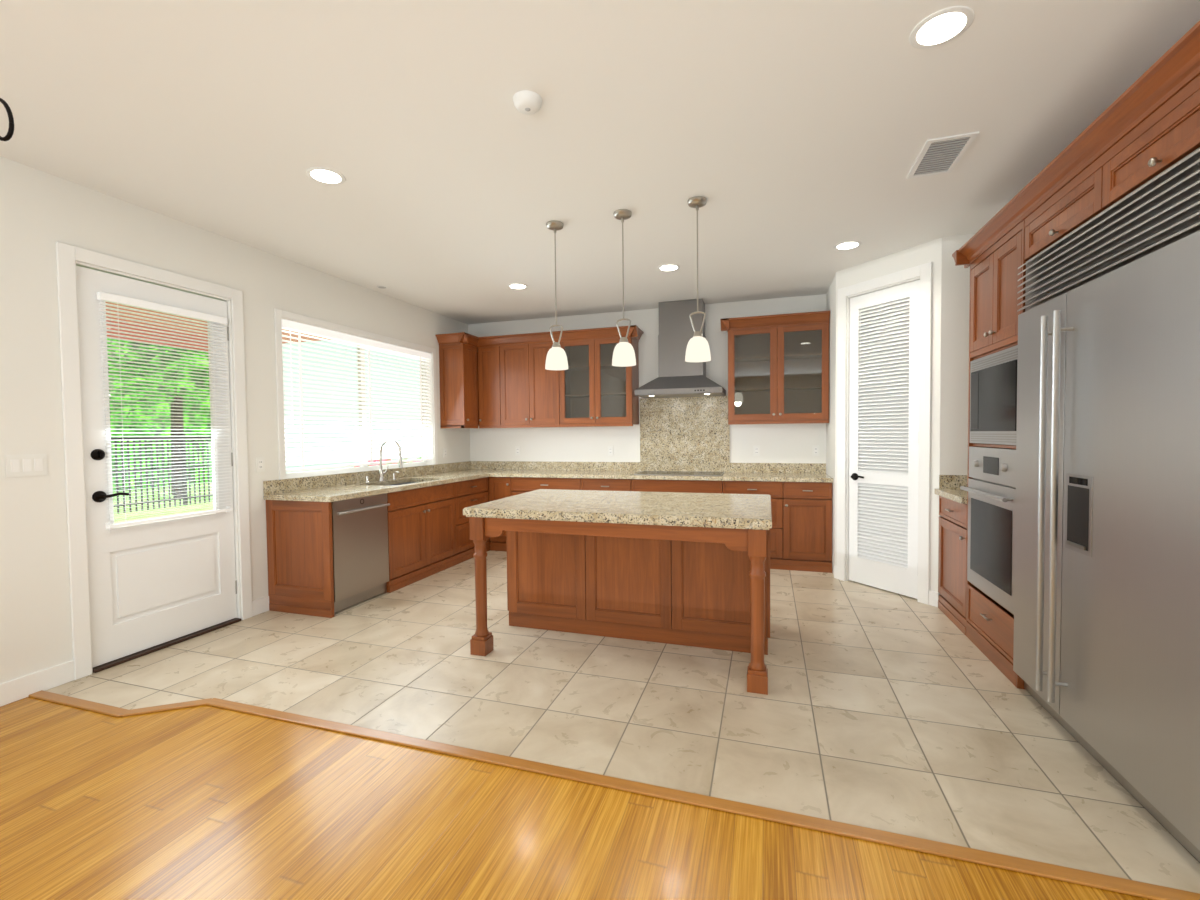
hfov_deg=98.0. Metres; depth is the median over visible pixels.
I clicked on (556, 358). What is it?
pendant light
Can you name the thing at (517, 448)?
outlet
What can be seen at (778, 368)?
upper cabinet
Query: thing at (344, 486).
countertop
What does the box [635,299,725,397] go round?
range hood
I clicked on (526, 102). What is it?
smoke detector
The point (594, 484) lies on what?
base cabinet
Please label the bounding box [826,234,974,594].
wall
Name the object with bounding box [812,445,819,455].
outlet
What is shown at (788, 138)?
ceiling
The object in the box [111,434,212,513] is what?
fence
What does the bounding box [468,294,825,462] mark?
wall
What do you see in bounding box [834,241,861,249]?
recessed light
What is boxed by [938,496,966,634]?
base cabinet
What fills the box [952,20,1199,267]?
upper cabinet
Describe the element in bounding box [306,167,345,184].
recessed light
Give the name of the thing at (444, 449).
outlet
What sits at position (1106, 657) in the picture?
refrigerator
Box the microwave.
[970,345,1017,444]
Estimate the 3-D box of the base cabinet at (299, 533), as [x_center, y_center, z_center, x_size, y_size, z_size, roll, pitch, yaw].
[-2.210,0.813,4.327,0.620,0.872,0.698,0,2,18]
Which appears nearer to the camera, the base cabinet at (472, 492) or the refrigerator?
the refrigerator
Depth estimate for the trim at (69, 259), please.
3.00 m
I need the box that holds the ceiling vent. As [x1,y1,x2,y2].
[907,131,978,178]
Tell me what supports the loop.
hanging from the ceiling
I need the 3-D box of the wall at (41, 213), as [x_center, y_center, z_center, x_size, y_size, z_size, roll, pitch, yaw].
[-3.198,-0.092,2.512,0.150,2.813,9.537,0,2,18]
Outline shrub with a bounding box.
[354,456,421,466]
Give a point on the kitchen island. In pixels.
(705, 587)
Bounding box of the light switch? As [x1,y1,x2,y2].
[5,454,47,476]
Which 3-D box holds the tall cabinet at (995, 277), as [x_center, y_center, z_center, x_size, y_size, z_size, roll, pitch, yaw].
[2.576,0.026,2.964,0.658,2.430,0.748,0,2,18]
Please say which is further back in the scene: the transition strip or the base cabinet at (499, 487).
the base cabinet at (499, 487)
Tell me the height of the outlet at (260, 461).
0.116 m
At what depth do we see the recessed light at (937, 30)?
1.88 m
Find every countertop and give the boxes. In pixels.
[263,464,490,501]
[445,396,832,481]
[463,489,771,529]
[934,475,967,503]
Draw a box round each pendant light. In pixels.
[545,221,567,369]
[612,209,635,366]
[685,196,710,361]
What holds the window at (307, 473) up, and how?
in the wall at (41, 213)
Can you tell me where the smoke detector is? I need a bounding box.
[513,90,541,114]
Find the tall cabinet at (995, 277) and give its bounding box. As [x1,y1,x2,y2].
[966,220,1027,688]
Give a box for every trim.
[55,241,252,679]
[274,308,437,479]
[837,266,918,580]
[917,262,931,604]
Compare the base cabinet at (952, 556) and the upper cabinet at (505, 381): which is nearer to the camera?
the base cabinet at (952, 556)
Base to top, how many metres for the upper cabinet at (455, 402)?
1.075 m
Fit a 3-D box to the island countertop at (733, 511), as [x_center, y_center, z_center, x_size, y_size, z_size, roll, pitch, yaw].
[0.188,0.363,3.453,1.795,0.055,1.131,0,2,18]
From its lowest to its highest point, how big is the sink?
0.194 m
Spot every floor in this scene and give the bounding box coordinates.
[0,697,1151,899]
[46,551,1199,892]
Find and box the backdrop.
[109,367,212,491]
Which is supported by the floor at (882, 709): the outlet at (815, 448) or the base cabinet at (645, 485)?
the base cabinet at (645, 485)
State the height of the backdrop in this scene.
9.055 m
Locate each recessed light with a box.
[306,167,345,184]
[508,283,527,288]
[658,264,679,270]
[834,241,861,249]
[909,6,974,48]
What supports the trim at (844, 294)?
attached to the wall at (950, 363)
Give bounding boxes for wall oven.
[960,447,1015,613]
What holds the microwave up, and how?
in the tall cabinet at (995, 277)
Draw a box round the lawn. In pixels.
[113,483,212,523]
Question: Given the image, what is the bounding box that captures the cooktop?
[634,471,724,475]
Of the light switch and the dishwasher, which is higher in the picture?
the light switch
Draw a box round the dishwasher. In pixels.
[331,493,389,612]
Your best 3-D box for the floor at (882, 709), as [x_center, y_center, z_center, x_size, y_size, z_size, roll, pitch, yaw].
[0.331,1.261,4.074,5.917,0.060,4.497,0,2,18]
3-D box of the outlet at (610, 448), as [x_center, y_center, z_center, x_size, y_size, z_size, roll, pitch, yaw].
[0.127,0.009,6.297,0.070,0.116,0.007,0,2,18]
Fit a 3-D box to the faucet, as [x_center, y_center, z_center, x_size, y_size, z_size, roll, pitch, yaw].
[-2.068,0.099,5.141,0.288,0.416,0.420,0,2,18]
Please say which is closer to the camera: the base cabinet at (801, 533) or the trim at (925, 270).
the trim at (925, 270)
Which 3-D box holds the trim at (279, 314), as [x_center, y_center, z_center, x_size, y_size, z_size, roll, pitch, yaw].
[-2.331,-0.442,5.197,0.164,1.440,2.110,0,2,18]
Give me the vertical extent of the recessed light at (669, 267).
0.004 m
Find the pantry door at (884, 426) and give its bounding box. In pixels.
[849,280,919,598]
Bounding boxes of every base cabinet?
[266,492,397,617]
[383,482,457,588]
[458,477,489,563]
[489,477,516,551]
[517,477,588,494]
[585,478,636,490]
[637,479,724,492]
[725,481,792,569]
[793,482,831,572]
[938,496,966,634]
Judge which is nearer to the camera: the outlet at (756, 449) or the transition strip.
the transition strip
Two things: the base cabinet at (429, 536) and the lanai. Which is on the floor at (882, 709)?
the base cabinet at (429, 536)
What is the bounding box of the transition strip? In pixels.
[29,690,1199,899]
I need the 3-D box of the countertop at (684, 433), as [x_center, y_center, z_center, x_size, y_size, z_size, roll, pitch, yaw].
[0.247,-0.149,5.913,4.331,0.897,0.652,0,2,18]
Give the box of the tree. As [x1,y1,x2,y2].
[108,350,209,497]
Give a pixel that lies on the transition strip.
(1091, 879)
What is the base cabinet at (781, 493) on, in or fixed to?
on the floor at (882, 709)
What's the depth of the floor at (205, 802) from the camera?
1.78 m
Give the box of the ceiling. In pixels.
[0,0,1199,323]
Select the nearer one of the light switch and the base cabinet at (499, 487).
the light switch
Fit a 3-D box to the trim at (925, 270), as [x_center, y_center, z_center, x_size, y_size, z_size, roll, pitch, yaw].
[2.543,-0.117,4.098,0.075,2.647,0.139,0,2,18]
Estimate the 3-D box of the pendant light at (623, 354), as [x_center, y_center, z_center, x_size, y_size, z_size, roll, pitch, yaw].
[0.154,-1.063,3.450,0.162,0.997,0.162,0,2,18]
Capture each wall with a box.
[0,156,469,683]
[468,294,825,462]
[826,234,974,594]
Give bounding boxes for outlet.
[256,457,264,471]
[443,448,446,457]
[515,446,519,454]
[608,446,612,455]
[753,446,759,455]
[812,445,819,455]
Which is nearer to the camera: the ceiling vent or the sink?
the ceiling vent
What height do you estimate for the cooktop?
0.008 m
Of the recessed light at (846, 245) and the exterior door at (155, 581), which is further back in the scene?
the recessed light at (846, 245)
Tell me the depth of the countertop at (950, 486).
3.92 m
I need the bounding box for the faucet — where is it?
[365,439,402,482]
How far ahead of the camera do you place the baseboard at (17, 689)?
2.79 m
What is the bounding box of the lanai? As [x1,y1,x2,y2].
[106,302,330,350]
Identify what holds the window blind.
attached to the window at (307, 473)
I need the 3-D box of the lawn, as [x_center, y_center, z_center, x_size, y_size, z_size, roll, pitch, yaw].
[-21.137,1.302,12.069,39.850,0.060,50.000,0,2,18]
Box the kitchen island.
[469,517,769,694]
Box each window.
[282,330,426,478]
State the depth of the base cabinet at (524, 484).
5.89 m
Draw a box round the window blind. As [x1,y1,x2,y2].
[281,319,431,471]
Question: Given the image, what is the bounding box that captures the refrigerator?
[1013,147,1199,862]
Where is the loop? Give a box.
[0,98,13,140]
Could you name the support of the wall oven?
in the tall cabinet at (995, 277)
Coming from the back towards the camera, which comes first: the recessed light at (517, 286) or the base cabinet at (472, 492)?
the base cabinet at (472, 492)
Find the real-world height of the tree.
3.462 m
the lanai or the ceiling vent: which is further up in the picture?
the ceiling vent
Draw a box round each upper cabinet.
[435,333,490,427]
[467,325,638,424]
[720,311,829,424]
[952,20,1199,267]
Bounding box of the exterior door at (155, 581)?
[76,266,236,666]
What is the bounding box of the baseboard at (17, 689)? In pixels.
[0,660,74,706]
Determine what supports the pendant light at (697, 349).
hanging from the ceiling

